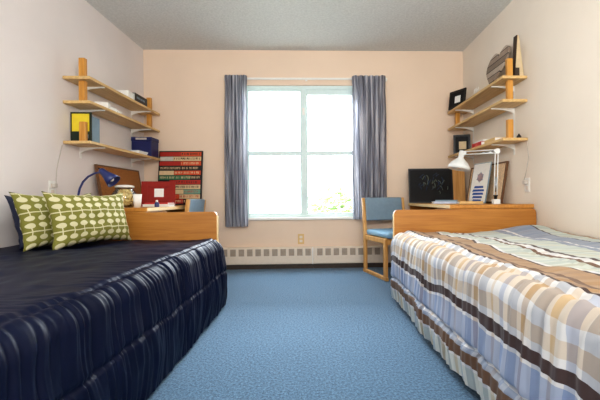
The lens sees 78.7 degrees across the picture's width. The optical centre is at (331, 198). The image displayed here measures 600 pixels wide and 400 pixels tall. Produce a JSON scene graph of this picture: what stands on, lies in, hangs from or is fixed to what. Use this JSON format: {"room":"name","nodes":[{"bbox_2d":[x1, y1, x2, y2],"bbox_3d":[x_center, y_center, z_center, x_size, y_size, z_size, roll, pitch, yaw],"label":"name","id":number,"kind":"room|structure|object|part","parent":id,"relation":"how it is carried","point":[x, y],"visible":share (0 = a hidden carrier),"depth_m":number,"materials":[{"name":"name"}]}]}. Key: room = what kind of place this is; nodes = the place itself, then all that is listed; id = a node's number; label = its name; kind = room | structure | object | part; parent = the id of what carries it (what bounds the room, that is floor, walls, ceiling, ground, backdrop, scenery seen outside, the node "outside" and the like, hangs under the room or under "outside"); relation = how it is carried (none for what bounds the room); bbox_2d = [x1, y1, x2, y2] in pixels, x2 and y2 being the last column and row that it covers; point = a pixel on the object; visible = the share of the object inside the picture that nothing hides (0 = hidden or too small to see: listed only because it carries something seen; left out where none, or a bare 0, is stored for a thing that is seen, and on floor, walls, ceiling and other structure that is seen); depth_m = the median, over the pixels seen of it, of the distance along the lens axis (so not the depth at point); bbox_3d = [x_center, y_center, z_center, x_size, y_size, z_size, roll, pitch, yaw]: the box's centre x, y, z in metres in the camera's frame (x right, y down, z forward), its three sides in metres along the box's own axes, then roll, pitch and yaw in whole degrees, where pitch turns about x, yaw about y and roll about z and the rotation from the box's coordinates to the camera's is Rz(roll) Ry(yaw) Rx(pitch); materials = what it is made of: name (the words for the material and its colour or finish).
{"room":"dorm room","nodes":[
{"label":"dorm room","id":0,"kind":"room"},
{"bbox_2d":[0,0,143,247],"bbox_3d":[-2.067,-0.433,1.774,0.140,2.440,4.790,0,0,-2],"label":"wall","id":1,"kind":"structure","parent":0,"point":[42,42],"depth_m":2.64,"materials":[{"name":"paint"}]},
{"bbox_2d":[48,181,57,193],"bbox_3d":[-2.006,-0.073,2.632,0.035,0.114,0.070,0,0,-2],"label":"wall outlet","id":2,"kind":"object","parent":1,"relation":"attached to","point":[52,185],"visible":0.76,"depth_m":2.62,"materials":[{"name":"white paint"}]},
{"bbox_2d":[56,145,62,182],"bbox_3d":[-2.014,-0.245,2.680,0.018,0.319,0.108,0,0,-14],"label":"power cord","id":3,"kind":"object","parent":2,"relation":"attached to","point":[62,145],"visible":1,"depth_m":2.69,"materials":[{"name":"white plastic"}]},
{"bbox_2d":[63,58,159,166],"bbox_3d":[-1.952,-0.707,3.359,0.204,0.755,1.220,0,0,-2],"label":"wall shelf","id":4,"kind":"object","parent":1,"relation":"attached to","point":[85,82],"visible":0.91,"depth_m":3.08,"materials":[{"name":"brown wood"}]},
{"bbox_2d":[70,112,91,140],"bbox_3d":[-1.952,-0.558,2.838,0.156,0.235,0.018,0,0,-2],"label":"book","id":5,"kind":"object","parent":4,"relation":"on","point":[76,117],"visible":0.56,"depth_m":2.83,"materials":[{"name":"yellow paper"}]},
{"bbox_3d":[-1.952,-0.594,2.830,0.132,0.137,0.002,0,0,-2],"label":"yellow panel","id":6,"kind":"part","parent":5,"relation":"part of","materials":[{"name":"yellow paper"}]},
{"bbox_2d":[92,116,99,142],"bbox_3d":[-1.913,-0.548,2.925,0.026,0.215,0.120,0,0,-2],"label":"book","id":7,"kind":"object","parent":4,"relation":"on","point":[95,121],"visible":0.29,"depth_m":2.93,"materials":[{"name":"paper"}]},
{"bbox_2d":[94,101,109,108],"bbox_3d":[-1.898,-0.771,3.016,0.100,0.050,0.076,0,0,-19],"label":"paper packet","id":8,"kind":"object","parent":4,"relation":"on","point":[105,104],"visible":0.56,"depth_m":2.99,"materials":[{"name":"white paper"}]},
{"bbox_2d":[117,90,132,98],"bbox_3d":[-1.927,-0.962,3.375,0.130,0.062,0.120,-1,0,-8],"label":"book","id":9,"kind":"object","parent":4,"relation":"on","point":[128,93],"visible":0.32,"depth_m":3.33,"materials":[{"name":"paper"}]},
{"bbox_2d":[133,93,146,105],"bbox_3d":[-1.938,-0.968,3.565,0.151,0.075,0.240,0,0,-2],"label":"book","id":10,"kind":"object","parent":4,"relation":"on","point":[136,97],"visible":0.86,"depth_m":3.53,"materials":[{"name":"paper"}]},
{"bbox_2d":[131,137,158,157],"bbox_3d":[-1.957,-0.538,3.823,0.208,0.196,0.180,0,0,-2],"label":"storage box","id":11,"kind":"object","parent":4,"relation":"on","point":[146,144],"visible":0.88,"depth_m":3.74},
{"bbox_3d":[-1.958,-0.616,3.824,0.208,0.040,0.178,0,0,-2],"label":"lid","id":12,"kind":"part","parent":11,"relation":"part of","materials":[{"name":"blue plastic"}]},
{"bbox_2d":[85,0,511,50],"bbox_3d":[-0.217,-1.719,1.839,3.865,0.100,4.790,0,0,-2],"label":"ceiling","id":13,"kind":"structure","parent":0,"point":[306,25],"depth_m":3.45,"materials":[{"name":"white paint"}]},
{"bbox_2d":[143,50,462,262],"bbox_3d":[-0.287,-0.449,4.163,3.585,2.440,0.140,0,0,-2],"label":"wall","id":14,"kind":"structure","parent":0,"point":[186,87],"depth_m":4.09,"materials":[{"name":"paint"}]},
{"bbox_2d":[223,246,312,269],"bbox_3d":[-1.129,0.660,4.027,1.852,0.238,0.070,0,0,-2],"label":"baseboard heater","id":15,"kind":"object","parent":14,"relation":"attached to","point":[300,256],"visible":0.63,"depth_m":4.02,"materials":[{"name":"metal"}]},
{"bbox_2d":[224,249,310,256],"bbox_3d":[-1.083,0.596,3.997,1.707,0.076,0.002,0,0,-2],"label":"grille","id":16,"kind":"object","parent":15,"relation":"attached to","point":[227,252],"depth_m":4.01,"materials":[{"name":"beige metal"}]},
{"bbox_2d":[247,86,352,219],"bbox_3d":[-0.349,-0.524,4.125,1.300,1.517,0.130,0,0,-2],"label":"window","id":17,"kind":"structure","parent":14,"relation":"in","point":[305,91],"depth_m":4.13,"materials":[{"name":"metal"}]},
{"bbox_3d":[-0.645,-0.530,4.143,0.609,1.420,0.035,0,0,-2],"label":"sash","id":18,"kind":"part","parent":17,"relation":"part of","materials":[{"name":"glass"}]},
{"bbox_3d":[-0.341,0.221,4.093,1.300,0.026,0.065,0,0,-2],"label":"sill","id":19,"kind":"part","parent":17,"relation":"part of","materials":[{"name":"white paint"}]},
{"bbox_3d":[-0.019,-0.536,4.165,0.539,1.420,0.035,0,0,-2],"label":"sash","id":20,"kind":"part","parent":17,"relation":"part of","materials":[{"name":"glass"}]},
{"bbox_2d":[298,234,303,243],"bbox_3d":[-0.344,0.450,4.086,0.070,0.114,0.008,0,0,-2],"label":"wall outlet","id":21,"kind":"object","parent":14,"relation":"attached to","point":[300,236],"visible":1,"depth_m":4.08,"materials":[{"name":"plastic"}]},
{"bbox_2d":[224,78,386,80],"bbox_3d":[-0.284,-1.341,4.079,1.824,0.036,0.028,0,0,-2],"label":"rail","id":22,"kind":"object","parent":14,"relation":"attached to","point":[305,79],"visible":0.66,"depth_m":4.06,"materials":[{"name":"white metal"}]},
{"bbox_2d":[224,75,247,226],"bbox_3d":[-1.050,-0.527,3.996,0.246,1.660,0.074,0,0,-2],"label":"curtain","id":23,"kind":"object","parent":22,"relation":"hanging from","point":[235,113],"visible":1,"depth_m":3.98,"materials":[{"name":"fabric"}]},
{"bbox_3d":[-0.284,-1.344,4.073,1.820,0.022,0.016,0,0,-2],"label":"rail","id":24,"kind":"part","parent":22,"relation":"part of","materials":[{"name":"white metal"}]},
{"bbox_2d":[352,75,386,218],"bbox_3d":[0.420,-0.572,4.047,0.383,1.595,0.074,0,0,-2],"label":"curtain","id":25,"kind":"object","parent":22,"relation":"hanging from","point":[369,156],"visible":0.91,"depth_m":4.03,"materials":[{"name":"fabric"}]},
{"bbox_2d":[313,245,390,267],"bbox_3d":[0.653,0.644,4.089,1.711,0.238,0.070,0,0,-2],"label":"baseboard heater","id":26,"kind":"object","parent":14,"relation":"attached to","point":[323,256],"visible":0.44,"depth_m":4.05,"materials":[{"name":"metal"}]},
{"bbox_2d":[317,248,379,254],"bbox_3d":[0.601,0.581,4.056,1.524,0.076,0.002,0,0,-2],"label":"grille","id":27,"kind":"object","parent":26,"relation":"attached to","point":[320,251],"depth_m":4.04,"materials":[{"name":"beige metal"}]},
{"bbox_2d":[147,267,480,399],"bbox_3d":[-0.195,0.821,1.839,3.865,0.100,4.790,0,0,-2],"label":"floor","id":28,"kind":"structure","parent":0,"point":[300,333],"depth_m":1.87,"materials":[{"name":"blue carpet"}]},
{"bbox_2d":[124,205,184,212],"bbox_3d":[-1.712,0.426,3.326,0.659,0.715,1.283,0,0,-2],"label":"desk","id":29,"kind":"object","parent":28,"relation":"on","point":[177,208],"visible":0.17,"depth_m":2.89,"materials":[{"name":"brown wood"}]},
{"bbox_2d":[77,168,119,194],"bbox_3d":[-1.821,-0.086,2.777,0.370,0.311,0.152,0,0,-2],"label":"gooseneck lamp","id":30,"kind":"object","parent":29,"relation":"on","point":[111,179],"visible":0.7,"depth_m":2.78,"materials":[{"name":"blue metal"}]},
{"bbox_3d":[-1.713,-0.164,2.801,0.152,0.147,0.112,0,0,-2],"label":"lamp shade","id":31,"kind":"part","parent":30,"relation":"part of","materials":[{"name":"blue metal"}]},
{"bbox_2d":[94,164,140,201],"bbox_3d":[-2.005,-0.114,3.482,0.076,0.368,0.740,0,0,-2],"label":"cork board","id":32,"kind":"object","parent":29,"relation":"on","point":[127,176],"visible":0.54,"depth_m":3.46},
{"bbox_2d":[111,185,136,206],"bbox_3d":[-1.690,-0.024,2.973,0.196,0.184,0.195,0,0,-2],"label":"glass jar","id":33,"kind":"object","parent":29,"relation":"on","point":[127,193],"visible":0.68,"depth_m":2.93,"materials":[{"name":"glass"}]},
{"bbox_3d":[-1.691,-0.104,2.973,0.142,0.024,0.141,0,0,-2],"label":"lid","id":34,"kind":"part","parent":33,"relation":"part of","materials":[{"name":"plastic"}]},
{"bbox_2d":[132,194,141,207],"bbox_3d":[-1.504,0.015,2.819,0.068,0.104,0.068,0,0,-2],"label":"cup","id":35,"kind":"object","parent":29,"relation":"on","point":[137,198],"visible":1,"depth_m":2.80,"materials":[{"name":"ceramic"}]},
{"bbox_2d":[141,181,175,205],"bbox_3d":[-1.617,-0.048,3.399,0.290,0.232,0.064,-1,0,-18],"label":"framed photo","id":36,"kind":"object","parent":29,"relation":"on","point":[151,191],"visible":0.76,"depth_m":3.40,"materials":[{"name":"paper"}]},
{"bbox_2d":[148,187,168,199],"bbox_3d":[-1.617,-0.048,3.400,0.180,0.125,0.009,-1,-12,-18],"label":"picture","id":37,"kind":"object","parent":36,"relation":"attached to","point":[154,193],"depth_m":3.39},
{"bbox_2d":[154,189,163,196],"bbox_3d":[-1.611,-0.057,3.398,0.080,0.080,0.002,0,-12,-18],"label":"photo","id":38,"kind":"object","parent":36,"relation":"attached to","point":[157,192],"depth_m":3.40},
{"bbox_2d":[143,204,174,206],"bbox_3d":[-1.496,0.056,3.160,0.210,0.022,0.160,0,0,-2],"label":"book","id":39,"kind":"object","parent":29,"relation":"on","point":[144,205],"visible":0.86,"depth_m":3.08,"materials":[{"name":"paper"}]},
{"bbox_2d":[144,202,174,203],"bbox_3d":[-1.491,0.038,3.160,0.200,0.012,0.130,0,0,2],"label":"book","id":40,"kind":"object","parent":39,"relation":"on","point":[169,202],"visible":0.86,"depth_m":3.10,"materials":[{"name":"paper"}]},
{"bbox_3d":[-1.737,0.441,3.952,0.633,0.686,0.025,0,0,-2],"label":"panel","id":41,"kind":"part","parent":29,"relation":"part of","materials":[{"name":"brown wood"}]},
{"bbox_2d":[158,151,202,204],"bbox_3d":[-1.657,-0.230,3.986,0.475,0.597,0.083,0,0,-2],"label":"framed poster","id":42,"kind":"object","parent":29,"relation":"on","point":[185,168],"visible":0.8,"depth_m":3.99,"materials":[{"name":"multicoloured paper"}]},
{"bbox_2d":[113,212,218,241],"bbox_3d":[-1.385,0.440,1.681,1.162,0.682,2.016,0,0,-2],"label":"bed","id":43,"kind":"object","parent":28,"relation":"on","point":[142,225],"visible":0.08,"depth_m":2.66,"materials":[{"name":"brown wood"}]},
{"bbox_2d":[0,238,226,399],"bbox_3d":[-1.323,0.522,1.586,1.294,0.490,2.134,0,0,-2],"label":"comforter","id":44,"kind":"object","parent":43,"relation":"on","point":[101,319],"visible":0.97,"depth_m":1.28,"materials":[{"name":"blue fabric"}]},
{"bbox_2d":[4,195,23,249],"bbox_3d":[-1.827,0.136,2.357,0.161,0.319,0.527,-1,0,3],"label":"pillow","id":45,"kind":"object","parent":44,"relation":"on","point":[15,216],"visible":0.08,"depth_m":2.12,"materials":[{"name":"blue fabric"}]},
{"bbox_2d":[9,192,90,251],"bbox_3d":[-1.697,0.127,2.281,0.169,0.336,0.557,-1,0,11],"label":"pillow","id":46,"kind":"object","parent":44,"relation":"on","point":[33,213],"visible":0.38,"depth_m":2.07,"materials":[{"name":"green fabric"}]},
{"bbox_2d":[41,191,131,249],"bbox_3d":[-1.515,0.124,2.300,0.174,0.339,0.556,-1,0,16],"label":"pillow","id":47,"kind":"object","parent":44,"relation":"on","point":[75,219],"visible":1,"depth_m":2.19,"materials":[{"name":"green fabric"}]},
{"bbox_2d":[184,199,205,211],"bbox_3d":[-1.596,0.393,3.591,0.564,0.780,0.502,0,0,-2],"label":"desk chair","id":48,"kind":"object","parent":28,"relation":"on","point":[192,205],"visible":0.11,"depth_m":3.53,"materials":[{"name":"fabric"}]},
{"bbox_3d":[-1.350,0.374,3.365,0.089,0.744,0.032,0,0,-2],"label":"post","id":49,"kind":"part","parent":48,"relation":"part of","materials":[{"name":"brown wood"}]},
{"bbox_2d":[361,197,404,280],"bbox_3d":[0.646,0.373,3.701,0.502,0.780,0.564,0,0,-19],"label":"desk chair","id":50,"kind":"object","parent":28,"relation":"on","point":[373,208],"visible":0.56,"depth_m":3.84,"materials":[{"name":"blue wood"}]},
{"bbox_3d":[0.346,0.359,3.849,0.032,0.744,0.089,-1,0,-19],"label":"post","id":51,"kind":"part","parent":50,"relation":"part of","materials":[{"name":"brown wood"}]},
{"bbox_3d":[0.428,0.398,3.613,0.032,0.045,0.410,-1,0,-19],"label":"seat rail","id":52,"kind":"part","parent":50,"relation":"part of","materials":[{"name":"brown wood"}]},
{"bbox_3d":[0.658,0.341,3.666,0.460,0.056,0.490,-1,0,-19],"label":"seat","id":53,"kind":"part","parent":50,"relation":"part of","materials":[{"name":"fabric"}]},
{"bbox_3d":[0.563,0.106,3.936,0.436,0.245,0.066,-1,0,-19],"label":"backrest","id":54,"kind":"part","parent":50,"relation":"part of","materials":[{"name":"fabric"}]},
{"bbox_3d":[0.503,0.551,3.398,0.032,0.357,0.045,-1,0,-19],"label":"leg","id":55,"kind":"part","parent":50,"relation":"part of","materials":[{"name":"brown wood"}]},
{"bbox_3d":[0.791,0.355,4.002,0.032,0.744,0.089,-1,0,-19],"label":"post","id":56,"kind":"part","parent":50,"relation":"part of","materials":[{"name":"brown wood"}]},
{"bbox_2d":[393,209,535,236],"bbox_3d":[1.042,0.419,1.765,1.087,0.682,2.016,0,0,-2],"label":"bed","id":57,"kind":"object","parent":28,"relation":"on","point":[433,220],"visible":0.12,"depth_m":2.73,"materials":[{"name":"brown wood"}]},
{"bbox_2d":[391,225,599,399],"bbox_3d":[1.026,0.451,1.667,1.127,0.532,2.135,0,0,-2],"label":"comforter","id":58,"kind":"object","parent":57,"relation":"on","point":[514,312],"visible":1,"depth_m":1.25,"materials":[{"name":"fabric"}]},
{"bbox_2d":[408,203,533,209],"bbox_3d":[1.208,0.401,3.428,0.659,0.715,1.283,0,0,-2],"label":"desk","id":59,"kind":"object","parent":28,"relation":"on","point":[413,206],"visible":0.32,"depth_m":2.80,"materials":[{"name":"brown wood"}]},
{"bbox_3d":[1.189,0.416,4.054,0.633,0.686,0.025,0,0,-2],"label":"panel","id":60,"kind":"part","parent":59,"relation":"part of","materials":[{"name":"brown wood"}]},
{"bbox_2d":[408,168,453,202],"bbox_3d":[1.086,-0.145,3.997,0.480,0.378,0.064,0,0,2],"label":"board","id":61,"kind":"object","parent":59,"relation":"on","point":[425,185],"visible":0.94,"depth_m":3.99,"materials":[{"name":"paint"}]},
{"bbox_2d":[431,201,456,203],"bbox_3d":[1.080,0.034,3.460,0.240,0.020,0.160,0,0,8],"label":"notebook","id":62,"kind":"object","parent":59,"relation":"on","point":[433,202],"visible":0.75,"depth_m":3.38,"materials":[{"name":"paper"}]},
{"bbox_2d":[452,170,465,200],"bbox_3d":[1.403,-0.164,4.038,0.156,0.412,0.055,0,0,-2],"label":"wooden panel","id":63,"kind":"object","parent":59,"relation":"on","point":[459,194],"visible":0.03,"depth_m":4.03,"materials":[{"name":"brown wood"}]},
{"bbox_2d":[457,201,482,203],"bbox_3d":[1.246,0.032,3.296,0.200,0.022,0.150,0,0,8],"label":"paper pad","id":64,"kind":"object","parent":59,"relation":"on","point":[458,202],"visible":1,"depth_m":3.22,"materials":[{"name":"beige paper"}]},
{"bbox_2d":[447,148,499,203],"bbox_3d":[1.200,-0.188,3.085,0.425,0.462,0.190,-1,0,28],"label":"lamp","id":65,"kind":"object","parent":59,"relation":"on","point":[459,164],"visible":0.99,"depth_m":3.05,"materials":[{"name":"white metal"}]},
{"bbox_3d":[1.094,-0.327,3.140,0.188,0.183,0.192,0,0,-2],"label":"lamp shade","id":66,"kind":"part","parent":65,"relation":"part of","materials":[{"name":"white metal"}]},
{"bbox_3d":[1.243,-0.391,3.053,0.269,0.046,0.010,-1,0,41],"label":"arm","id":67,"kind":"part","parent":65,"relation":"part of","materials":[{"name":"white metal"}]},
{"bbox_3d":[1.336,-0.210,2.956,0.054,0.357,0.024,0,0,-2],"label":"arm","id":68,"kind":"part","parent":65,"relation":"part of","materials":[{"name":"white metal"}]},
{"bbox_2d":[469,162,491,202],"bbox_3d":[1.397,-0.150,3.429,0.083,0.379,0.250,-1,0,-14],"label":"print","id":69,"kind":"object","parent":59,"relation":"on","point":[478,191],"visible":0.88,"depth_m":3.41,"materials":[{"name":"paper"}]},
{"bbox_2d":[466,161,508,203],"bbox_3d":[1.483,-0.144,3.514,0.076,0.368,0.740,0,0,-2],"label":"cork board","id":70,"kind":"object","parent":59,"relation":"on","point":[502,166],"visible":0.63,"depth_m":3.27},
{"bbox_3d":[1.233,0.415,2.801,0.633,0.686,0.025,0,0,-2],"label":"panel","id":71,"kind":"part","parent":59,"relation":"part of","materials":[{"name":"brown wood"}]},
{"bbox_2d":[463,0,599,238],"bbox_3d":[1.656,-0.466,1.904,0.140,2.440,4.790,0,0,-2],"label":"wall","id":72,"kind":"structure","parent":0,"point":[559,118],"depth_m":2.59,"materials":[{"name":"paint"}]},
{"bbox_2d":[448,58,527,163],"bbox_3d":[1.425,-0.749,3.477,0.204,0.755,1.220,0,0,-2],"label":"wall shelf","id":73,"kind":"object","parent":72,"relation":"attached to","point":[507,82],"visible":0.89,"depth_m":3.15,"materials":[{"name":"brown wood"}]},
{"bbox_2d":[448,87,466,109],"bbox_3d":[1.352,-1.072,3.916,0.043,0.200,0.215,-1,0,-30],"label":"framed photo","id":74,"kind":"object","parent":73,"relation":"on","point":[457,97],"visible":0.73,"depth_m":3.92,"materials":[{"name":"black paint"}]},
{"bbox_2d":[450,90,463,107],"bbox_3d":[1.353,-1.072,3.917,0.009,0.160,0.175,9,-5,-30],"label":"picture","id":75,"kind":"object","parent":74,"relation":"attached to","point":[456,97],"depth_m":3.92},
{"bbox_2d":[455,95,460,102],"bbox_3d":[1.351,-1.071,3.907,0.002,0.075,0.075,9,-5,-30],"label":"photo","id":76,"kind":"object","parent":74,"relation":"attached to","point":[457,98],"depth_m":3.91},
{"bbox_2d":[453,134,470,153],"bbox_3d":[1.402,-0.587,3.920,0.175,0.210,0.034,-1,0,18],"label":"framed photo","id":77,"kind":"object","parent":73,"relation":"on","point":[460,142],"visible":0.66,"depth_m":3.92,"materials":[{"name":"black paint"}]},
{"bbox_2d":[455,136,467,151],"bbox_3d":[1.402,-0.587,3.921,0.131,0.166,0.009,-1,-5,18],"label":"picture","id":78,"kind":"object","parent":77,"relation":"attached to","point":[461,142],"depth_m":3.92},
{"bbox_2d":[459,141,465,148],"bbox_3d":[1.407,-0.575,3.912,0.075,0.085,0.002,-1,-5,18],"label":"photo","id":79,"kind":"object","parent":77,"relation":"attached to","point":[462,144],"depth_m":3.91},
{"bbox_2d":[472,141,483,147],"bbox_3d":[1.403,-0.502,3.381,0.120,0.038,0.190,0,0,-2],"label":"book","id":80,"kind":"object","parent":73,"relation":"on","point":[480,142],"visible":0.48,"depth_m":3.35,"materials":[{"name":"paper"}]},
{"bbox_2d":[484,137,505,143],"bbox_3d":[1.403,-0.496,3.101,0.120,0.026,0.190,0,0,-2],"label":"book","id":81,"kind":"object","parent":73,"relation":"on","point":[494,138],"visible":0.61,"depth_m":3.04,"materials":[{"name":"paper"}]},
{"bbox_2d":[486,45,510,83],"bbox_3d":[1.469,-1.153,3.264,0.120,0.364,0.380,0,0,-2],"label":"heart sign","id":82,"kind":"object","parent":73,"relation":"on","point":[496,64],"visible":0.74,"depth_m":3.23,"materials":[{"name":"grey wood"}]},
{"bbox_2d":[512,35,523,75],"bbox_3d":[1.498,-1.142,2.930,0.080,0.337,0.048,0,0,-2],"label":"ornament","id":83,"kind":"object","parent":73,"relation":"on","point":[517,58],"visible":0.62,"depth_m":2.91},
{"bbox_2d":[523,178,529,191],"bbox_3d":[1.536,-0.109,2.885,0.035,0.114,0.070,0,0,-2],"label":"wall outlet","id":84,"kind":"object","parent":72,"relation":"attached to","point":[526,181],"visible":0.97,"depth_m":2.87,"materials":[{"name":"white paint"}]},
{"bbox_2d":[524,143,528,179],"bbox_3d":[1.536,-0.294,2.873,0.042,0.301,0.020,-1,0,38],"label":"power cord","id":85,"kind":"object","parent":84,"relation":"attached to","point":[527,143],"visible":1,"depth_m":2.86,"materials":[{"name":"white plastic"}]},
{"label":"outside","id":86,"kind":"structure","parent":0,"visible":0},
{"bbox_3d":[-0.517,1.274,15.111,18.000,0.100,21.760,0,0,-2],"label":"ground","id":87,"kind":"structure","parent":86,"visible":0},
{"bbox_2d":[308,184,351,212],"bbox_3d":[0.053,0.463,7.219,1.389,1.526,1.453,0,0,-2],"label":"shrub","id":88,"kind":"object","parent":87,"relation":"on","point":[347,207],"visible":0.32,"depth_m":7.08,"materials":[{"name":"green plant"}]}
]}

